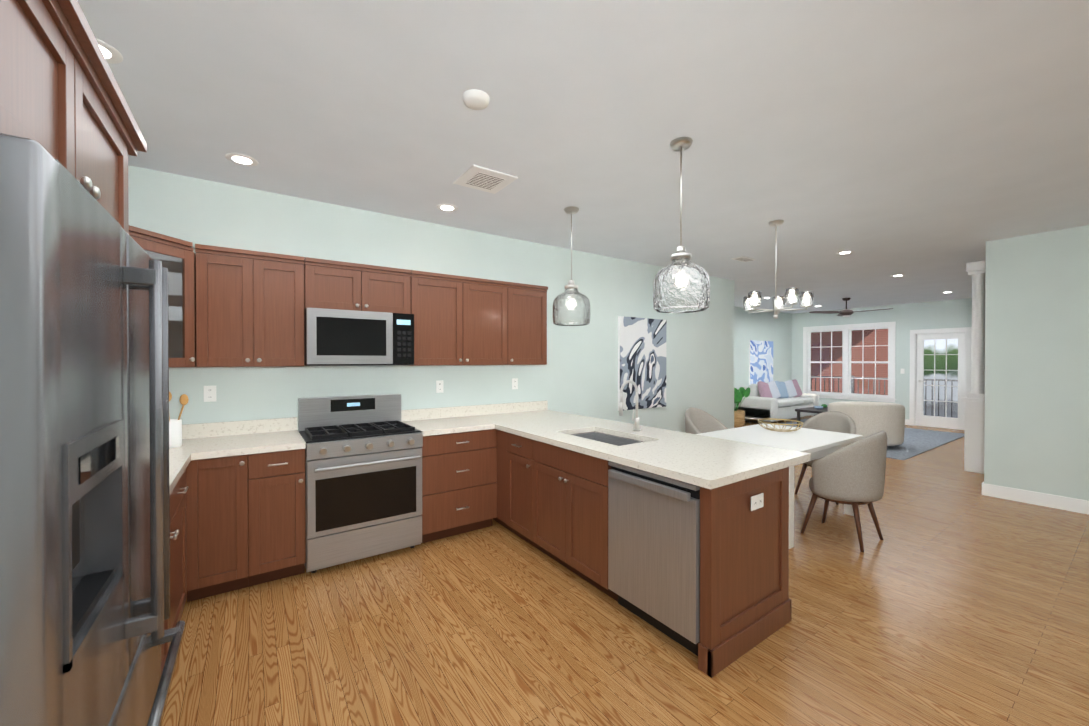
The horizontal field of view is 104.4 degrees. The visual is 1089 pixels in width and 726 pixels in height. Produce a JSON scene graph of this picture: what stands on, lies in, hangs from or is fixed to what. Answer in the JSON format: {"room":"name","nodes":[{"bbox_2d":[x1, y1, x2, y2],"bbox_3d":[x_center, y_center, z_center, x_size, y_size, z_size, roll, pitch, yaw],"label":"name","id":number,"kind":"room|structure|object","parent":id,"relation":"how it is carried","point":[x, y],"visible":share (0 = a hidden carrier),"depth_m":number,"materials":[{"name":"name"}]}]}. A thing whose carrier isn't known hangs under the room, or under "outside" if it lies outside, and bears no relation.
{"room":"kitchen and dining room","nodes":[
{"label":"kitchen and dining room","id":0,"kind":"room"},
{"bbox_2d":[128,165,734,432],"bbox_3d":[-0.020,0.060,4.738,7.430,2.750,0.100,0,0,-35],"label":"wall","id":1,"kind":"structure","parent":0,"point":[577,374],"depth_m":4.02,"materials":[{"name":"paint"}]},
{"bbox_2d":[129,225,195,367],"bbox_3d":[-2.509,-0.367,2.541,0.634,0.790,0.670,0,0,-35],"label":"upper cabinet","id":2,"kind":"object","parent":1,"relation":"attached to","point":[176,257],"visible":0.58,"depth_m":2.66,"materials":[{"name":"brown wood"}]},
{"bbox_2d":[203,386,215,401],"bbox_3d":[-2.397,0.220,3.026,0.072,0.115,0.008,0,0,-35],"label":"electrical outlet","id":3,"kind":"object","parent":1,"relation":"attached to","point":[209,393],"visible":1,"depth_m":3.02,"materials":[{"name":"white plastic"}]},
{"bbox_2d":[195,244,304,366],"bbox_3d":[-2.082,-0.370,3.019,0.612,0.790,0.370,0,0,-35],"label":"upper cabinet","id":4,"kind":"object","parent":1,"relation":"attached to","point":[249,308],"visible":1,"depth_m":2.88,"materials":[{"name":"brown wood"}]},
{"bbox_2d":[304,257,410,313],"bbox_3d":[-1.513,-0.583,3.412,0.767,0.368,0.370,0,0,-35],"label":"upper cabinet","id":5,"kind":"object","parent":1,"relation":"attached to","point":[332,284],"visible":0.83,"depth_m":3.26,"materials":[{"name":"brown wood"}]},
{"bbox_2d":[304,308,413,365],"bbox_3d":[-1.492,-0.189,3.384,0.762,0.413,0.439,0,0,-35],"label":"microwave","id":6,"kind":"object","parent":5,"relation":"attached to","point":[335,337],"visible":0.98,"depth_m":3.18,"materials":[{"name":"silver metal"}]},
{"bbox_2d":[436,380,442,392],"bbox_3d":[-0.992,0.224,4.000,0.072,0.115,0.008,0,0,-35],"label":"electrical outlet","id":7,"kind":"object","parent":1,"relation":"attached to","point":[439,386],"visible":1,"depth_m":4.00,"materials":[{"name":"white plastic"}]},
{"bbox_2d":[407,270,514,365],"bbox_3d":[-0.800,-0.361,3.925,0.982,0.762,0.340,0,0,-35],"label":"upper cabinet","id":8,"kind":"object","parent":1,"relation":"attached to","point":[461,320],"depth_m":3.76,"materials":[{"name":"brown wood"}]},
{"bbox_2d":[512,378,517,388],"bbox_3d":[-0.314,0.221,4.470,0.072,0.115,0.008,0,0,-35],"label":"electrical outlet","id":9,"kind":"object","parent":1,"relation":"attached to","point":[514,383],"visible":1,"depth_m":4.47,"materials":[{"name":"white plastic"}]},
{"bbox_2d":[515,286,546,364],"bbox_3d":[-0.283,-0.364,4.283,0.519,0.762,0.340,0,0,-35],"label":"upper cabinet","id":10,"kind":"object","parent":1,"relation":"attached to","point":[530,301],"depth_m":4.19,"materials":[{"name":"brown wood"}]},
{"bbox_2d":[618,316,666,410],"bbox_3d":[1.302,0.004,5.570,0.890,1.190,0.035,0,0,-35],"label":"canvas art","id":11,"kind":"object","parent":1,"relation":"attached to","point":[642,353],"visible":0.82,"depth_m":5.54,"materials":[{"name":"white"}]},
{"bbox_2d":[77,0,1088,313],"bbox_3d":[3.897,-1.338,4.274,13.350,0.050,8.950,0,0,-35],"label":"ceiling","id":12,"kind":"structure","parent":0,"point":[929,148],"depth_m":2.25,"materials":[{"name":"paint"}]},
{"bbox_2d":[96,38,122,63],"bbox_3d":[-1.860,-1.295,1.740,0.176,0.004,0.176,0,0,-35],"label":"recessed light","id":13,"kind":"object","parent":12,"relation":"in","point":[112,55],"visible":0.27,"depth_m":1.76,"materials":[{"name":"white"}]},
{"bbox_2d":[225,153,258,165],"bbox_3d":[-1.939,-1.301,2.707,0.176,0.004,0.176,0,0,-35],"label":"recessed light","id":14,"kind":"object","parent":12,"relation":"in","point":[241,159],"visible":1,"depth_m":2.70,"materials":[{"name":"white"}]},
{"bbox_2d":[437,204,457,211],"bbox_3d":[-0.819,-1.306,3.556,0.176,0.004,0.176,0,0,-35],"label":"recessed light","id":15,"kind":"object","parent":12,"relation":"in","point":[447,207],"visible":1,"depth_m":3.55,"materials":[{"name":"white"}]},
{"bbox_2d":[463,89,489,109],"bbox_3d":[-0.334,-1.282,2.067,0.130,0.034,0.130,0,0,-35],"label":"smoke detector","id":16,"kind":"object","parent":12,"relation":"attached to","point":[475,99],"visible":1,"depth_m":2.03,"materials":[{"name":"white plastic"}]},
{"bbox_2d":[453,165,517,193],"bbox_3d":[-0.423,-1.298,3.003,0.340,0.014,0.340,0,0,-35],"label":"ceiling vent","id":17,"kind":"object","parent":12,"relation":"in","point":[483,179],"visible":1,"depth_m":2.98,"materials":[{"name":"white"}]},
{"bbox_2d":[553,206,589,325],"bbox_3d":[0.230,-0.817,3.592,0.321,0.982,0.321,0,0,-35],"label":"pendant light","id":18,"kind":"object","parent":12,"relation":"hanging from","point":[571,305],"visible":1,"depth_m":3.48,"materials":[{"name":"clear glass"}]},
{"bbox_2d":[653,137,709,312],"bbox_3d":[0.807,-0.805,2.495,0.321,0.992,0.321,0,0,-35],"label":"pendant light","id":19,"kind":"object","parent":12,"relation":"hanging from","point":[681,282],"visible":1,"depth_m":2.39,"materials":[{"name":"clear glass"}]},
{"bbox_2d":[732,256,755,261],"bbox_3d":[2.525,-1.313,5.350,0.300,0.011,0.150,0,0,-35],"label":"ceiling vent","id":20,"kind":"object","parent":12,"relation":"in","point":[744,259],"visible":1,"depth_m":5.34,"materials":[{"name":"white"}]},
{"bbox_2d":[743,220,813,318],"bbox_3d":[2.137,-0.859,3.941,0.587,0.902,0.569,0,0,-35],"label":"chandelier","id":21,"kind":"object","parent":12,"relation":"hanging from","point":[752,300],"visible":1,"depth_m":3.85,"materials":[{"name":"white glass"}]},
{"bbox_2d":[836,251,853,254],"bbox_3d":[3.582,-1.315,5.036,0.176,0.004,0.176,0,0,-35],"label":"recessed light","id":22,"kind":"object","parent":12,"relation":"in","point":[843,252],"visible":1,"depth_m":5.03,"materials":[{"name":"white"}]},
{"bbox_2d":[809,298,892,316],"bbox_3d":[6.343,-1.146,8.583,1.371,0.384,1.206,0,0,-35],"label":"ceiling fan","id":23,"kind":"object","parent":12,"relation":"hanging from","point":[846,312],"visible":1,"depth_m":8.66,"materials":[{"name":"brown metal"}]},
{"bbox_2d":[161,416,1088,725],"bbox_3d":[3.897,1.462,4.291,13.350,0.050,8.950,0,0,-35],"label":"floor","id":24,"kind":"structure","parent":0,"point":[953,596],"depth_m":2.22,"materials":[{"name":"brown wood"}]},
{"bbox_2d":[0,133,184,725],"bbox_3d":[-1.214,0.571,0.809,0.727,1.775,0.925,0,0,-35],"label":"refrigerator","id":25,"kind":"object","parent":24,"relation":"on","point":[84,489],"visible":1,"depth_m":0.73,"materials":[{"name":"metal"}]},
{"bbox_2d":[161,484,176,673],"bbox_3d":[-1.783,1.017,1.488,0.620,0.876,0.746,0,0,-35],"label":"base cabinet","id":26,"kind":"object","parent":24,"relation":"on","point":[171,622],"depth_m":2.02,"materials":[{"name":"brown wood"}]},
{"bbox_2d":[177,469,187,621],"bbox_3d":[-2.114,1.014,1.967,0.620,0.876,0.660,0,0,-35],"label":"base cabinet","id":27,"kind":"object","parent":24,"relation":"on","point":[178,577],"depth_m":2.29,"materials":[{"name":"brown wood"}]},
{"bbox_2d":[169,423,208,494],"bbox_3d":[-2.120,0.505,2.010,0.660,0.140,1.992,0,0,-35],"label":"countertop","id":28,"kind":"structure","parent":27,"relation":"on","point":[180,457],"depth_m":2.51,"materials":[{"name":"stone"}]},
{"bbox_2d":[169,391,188,447],"bbox_3d":[-2.335,0.345,2.560,0.148,0.371,0.329,0,0,-9],"label":"utensil holder","id":29,"kind":"object","parent":28,"relation":"on","point":[175,433],"visible":0.21,"depth_m":2.65,"materials":[{"name":"white ceramic"}]},
{"bbox_2d":[186,449,305,601],"bbox_3d":[-2.023,1.008,2.896,0.622,0.875,0.653,0,0,-35],"label":"base cabinet","id":30,"kind":"object","parent":24,"relation":"on","point":[245,521],"visible":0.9,"depth_m":2.65,"materials":[{"name":"brown wood"}]},
{"bbox_2d":[201,417,305,458],"bbox_3d":[-2.004,0.499,2.916,0.563,0.140,0.634,0,0,-35],"label":"countertop","id":31,"kind":"structure","parent":30,"relation":"on","point":[231,438],"depth_m":3.00,"materials":[{"name":"stone"}]},
{"bbox_2d":[298,394,422,572],"bbox_3d":[-1.424,0.861,3.268,0.780,1.165,0.717,0,0,-35],"label":"range","id":32,"kind":"object","parent":24,"relation":"on","point":[363,474],"visible":0.98,"depth_m":3.06,"materials":[{"name":"silver metal"}]},
{"bbox_2d":[421,429,496,543],"bbox_3d":[-0.848,1.003,3.710,0.663,0.875,0.653,0,0,-35],"label":"drawers","id":33,"kind":"object","parent":24,"relation":"on","point":[459,482],"visible":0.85,"depth_m":3.46,"materials":[{"name":"brown wood"}]},
{"bbox_2d":[401,405,492,435],"bbox_3d":[-0.866,0.494,3.703,0.628,0.140,0.637,0,0,-35],"label":"countertop","id":34,"kind":"structure","parent":33,"relation":"on","point":[443,420],"depth_m":3.84,"materials":[{"name":"stone"}]},
{"bbox_2d":[492,430,503,525],"bbox_3d":[-0.041,1.003,3.758,0.750,0.876,0.243,0,0,-35],"label":"base cabinet","id":35,"kind":"object","parent":24,"relation":"on","point":[500,434],"depth_m":3.60,"materials":[{"name":"brown wood"}]},
{"bbox_2d":[487,401,540,408],"bbox_3d":[-0.262,0.492,4.121,0.360,0.140,0.637,0,0,-35],"label":"countertop","id":36,"kind":"structure","parent":35,"relation":"on","point":[519,405],"depth_m":4.50,"materials":[{"name":"stone"}]},
{"bbox_2d":[481,401,810,488],"bbox_3d":[0.388,0.497,3.312,0.987,0.140,2.707,0,0,-35],"label":"countertop","id":37,"kind":"structure","parent":35,"relation":"on","point":[707,462],"depth_m":2.65,"materials":[{"name":"stone"}]},
{"bbox_2d":[574,432,640,445],"bbox_3d":[0.447,0.657,3.094,0.394,0.174,0.674,0,0,-35],"label":"sink","id":38,"kind":"object","parent":37,"relation":"in","point":[609,439],"visible":0.04,"depth_m":3.34,"materials":[{"name":"silver metal"}]},
{"bbox_2d":[619,380,640,430],"bbox_3d":[0.646,0.328,3.247,0.213,0.396,0.084,0,0,-35],"label":"faucet","id":39,"kind":"object","parent":37,"relation":"on","point":[635,420],"visible":1,"depth_m":3.26,"materials":[{"name":"silver metal"}]},
{"bbox_2d":[504,432,609,547],"bbox_3d":[0.122,1.004,3.522,0.750,0.876,0.449,0,0,-35],"label":"base cabinet","id":40,"kind":"object","parent":24,"relation":"on","point":[523,456],"depth_m":3.27,"materials":[{"name":"brown wood"}]},
{"bbox_2d":[536,458,617,601],"bbox_3d":[0.432,1.125,3.075,0.750,0.640,0.881,0,0,-35],"label":"base cabinet","id":41,"kind":"object","parent":24,"relation":"on","point":[552,501],"depth_m":2.75,"materials":[{"name":"brown wood"}]},
{"bbox_2d":[608,461,699,655],"bbox_3d":[0.794,1.013,2.419,0.660,0.872,0.602,0,0,-35],"label":"dishwasher","id":42,"kind":"object","parent":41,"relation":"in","point":[653,550],"visible":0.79,"depth_m":2.20,"materials":[{"name":"silver metal"}]},
{"bbox_2d":[685,407,727,433],"bbox_3d":[1.849,0.979,4.742,0.540,0.918,0.527,0,0,-35],"label":"dining chair","id":43,"kind":"object","parent":24,"relation":"on","point":[698,421],"visible":0.23,"depth_m":4.92,"materials":[{"name":"grey fabric"}]},
{"bbox_2d":[734,387,749,426],"bbox_3d":[4.314,0.949,9.353,0.513,0.915,0.557,0,0,-35],"label":"floor plant","id":44,"kind":"object","parent":24,"relation":"on","point":[740,393],"visible":0.62,"depth_m":9.19,"materials":[{"name":"green plant"}]},
{"bbox_2d":[697,423,862,548],"bbox_3d":[2.184,1.062,3.996,1.380,0.755,0.940,0,0,-35],"label":"dining table","id":45,"kind":"object","parent":24,"relation":"on","point":[816,444],"visible":0.31,"depth_m":3.83,"materials":[{"name":"white"}]},
{"bbox_2d":[758,418,803,431],"bbox_3d":[2.376,0.633,4.260,0.406,0.096,0.406,0,0,-35],"label":"bowl","id":46,"kind":"object","parent":45,"relation":"on","point":[782,429],"visible":1,"depth_m":4.25,"materials":[{"name":"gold metal"}]},
{"bbox_2d":[794,411,855,504],"bbox_3d":[3.064,0.990,4.593,0.527,0.898,0.540,0,0,-35],"label":"chair","id":47,"kind":"object","parent":24,"relation":"on","point":[836,421],"visible":0.23,"depth_m":4.70,"materials":[{"name":"grey fabric"}]},
{"bbox_2d":[801,431,886,551],"bbox_3d":[2.489,0.987,3.485,0.540,0.918,0.527,0,0,-35],"label":"dining chair","id":48,"kind":"object","parent":24,"relation":"on","point":[853,474],"visible":1,"depth_m":3.27,"materials":[{"name":"grey fabric"}]},
{"bbox_2d":[779,418,964,459],"bbox_3d":[5.998,1.407,8.423,3.750,0.010,2.850,0,0,-35],"label":"rug","id":49,"kind":"object","parent":24,"relation":"on","point":[916,442],"visible":0.21,"depth_m":7.57,"materials":[{"name":"blue fabric"}]},
{"bbox_2d":[734,379,818,422],"bbox_3d":[5.655,0.903,10.232,2.250,0.973,0.920,0,0,-35],"label":"sofa","id":50,"kind":"object","parent":49,"relation":"on","point":[777,399],"visible":0.88,"depth_m":9.77,"materials":[{"name":"fabric"}]},
{"bbox_2d":[795,407,827,426],"bbox_3d":[5.979,1.191,9.108,1.100,0.410,0.600,0,0,-35],"label":"coffee table","id":51,"kind":"object","parent":49,"relation":"on","point":[810,410],"visible":0.31,"depth_m":8.96,"materials":[{"name":"grey"}]},
{"bbox_2d":[814,404,826,408],"bbox_3d":[5.992,0.945,9.151,0.546,0.080,0.168,0,0,-44],"label":"decor","id":52,"kind":"object","parent":51,"relation":"on","point":[822,406],"visible":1,"depth_m":9.04,"materials":[{"name":"blue"}]},
{"bbox_2d":[828,401,904,446],"bbox_3d":[5.522,1.020,7.294,0.939,0.774,1.045,0,0,-35],"label":"barrel chair","id":53,"kind":"object","parent":49,"relation":"on","point":[869,418],"visible":0.6,"depth_m":6.88,"materials":[{"name":"beige fabric"}]},
{"bbox_2d":[751,493,763,510],"bbox_3d":[1.096,0.715,2.174,0.115,0.072,0.008,0,0,-35],"label":"electrical outlet","id":54,"kind":"object","parent":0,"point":[757,501],"visible":1,"depth_m":2.17,"materials":[{"name":"white plastic"}]},
{"bbox_2d":[734,306,791,405],"bbox_3d":[4.431,0.028,10.036,5.920,2.750,0.100,0,0,-35],"label":"wall","id":55,"kind":"structure","parent":0,"point":[762,326],"depth_m":10.74,"materials":[{"name":"paint"}]},
{"bbox_2d":[749,340,772,384],"bbox_3d":[5.489,-0.011,10.685,1.100,1.100,0.035,0,0,-35],"label":"canvas art","id":56,"kind":"object","parent":55,"relation":"attached to","point":[760,360],"visible":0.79,"depth_m":10.63,"materials":[{"name":"white"}]},
{"bbox_2d":[792,298,971,418],"bbox_3d":[9.335,0.040,8.050,0.120,2.750,8.750,0,0,-35],"label":"wall","id":57,"kind":"structure","parent":0,"point":[954,313],"depth_m":9.66,"materials":[{"name":"paint"}]},
{"bbox_2d":[803,322,895,402],"bbox_3d":[7.557,-0.026,10.571,0.170,1.870,2.020,0,0,-35],"label":"window","id":58,"kind":"structure","parent":57,"relation":"in","point":[846,346],"depth_m":10.53,"materials":[{"name":"white"}]},
{"bbox_2d":[916,333,964,429],"bbox_3d":[8.561,0.383,9.140,0.093,2.041,0.790,0,0,-35],"label":"patio door","id":59,"kind":"structure","parent":57,"relation":"in","point":[923,419],"depth_m":9.13,"materials":[{"name":"white"}]},
{"bbox_2d":[909,327,971,425],"bbox_3d":[8.566,0.333,9.143,0.140,2.150,1.000,0,0,-35],"label":"door frame","id":60,"kind":"structure","parent":57,"relation":"attached to","point":[967,331],"depth_m":9.43,"materials":[{"name":"white wood"}]},
{"bbox_2d":[961,397,984,473],"bbox_3d":[6.903,0.955,3.804,0.220,0.970,4.530,0,0,-35],"label":"wall","id":61,"kind":"structure","parent":0,"point":[974,438],"depth_m":5.52,"materials":[{"name":"white paint"}]},
{"bbox_2d":[966,260,984,398],"bbox_3d":[5.693,-0.431,5.542,0.200,1.777,0.200,0,0,-35],"label":"post","id":62,"kind":"object","parent":61,"relation":"on","point":[975,271],"visible":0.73,"depth_m":5.50,"materials":[{"name":"white wood"}]},
{"bbox_2d":[984,225,1088,500],"bbox_3d":[6.025,0.070,2.941,0.180,2.750,4.120,0,0,-35],"label":"wall","id":63,"kind":"structure","parent":0,"point":[1036,425],"depth_m":4.27,"materials":[{"name":"paint"}]},
{"bbox_2d":[982,482,1088,514],"bbox_3d":[5.940,1.381,2.899,0.016,0.130,4.136,0,0,-35],"label":"baseboard","id":64,"kind":"structure","parent":63,"relation":"attached to","point":[1047,500],"depth_m":4.27,"materials":[{"name":"white wood"}]},
{"bbox_3d":[-1.002,0.090,-0.279,0.100,2.750,7.030,0,0,-35],"label":"wall","id":65,"kind":"structure","parent":0,"visible":0},
{"bbox_2d":[0,0,146,233],"bbox_3d":[-1.279,0.371,0.784,0.650,2.175,1.030,0,0,-35],"label":"upper cabinet","id":66,"kind":"object","parent":65,"relation":"attached to","point":[63,102],"visible":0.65,"depth_m":0.86,"materials":[{"name":"brown wood"}]},
{"label":"outside","id":67,"kind":"structure","parent":0,"visible":0},
{"bbox_2d":[811,329,957,417],"bbox_3d":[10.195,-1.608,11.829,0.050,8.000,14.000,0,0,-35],"label":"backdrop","id":68,"kind":"structure","parent":67,"point":[880,336],"depth_m":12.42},
{"bbox_3d":[8.517,1.470,10.381,1.178,0.100,6.500,0,0,-35],"label":"deck","id":69,"kind":"object","parent":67,"visible":0},
{"bbox_2d":[811,376,957,416],"bbox_3d":[8.856,0.884,10.607,0.060,1.070,6.510,0,0,-35],"label":"railing","id":70,"kind":"object","parent":69,"relation":"on","point":[852,385],"depth_m":10.87,"materials":[{"name":"black metal"}]}
]}

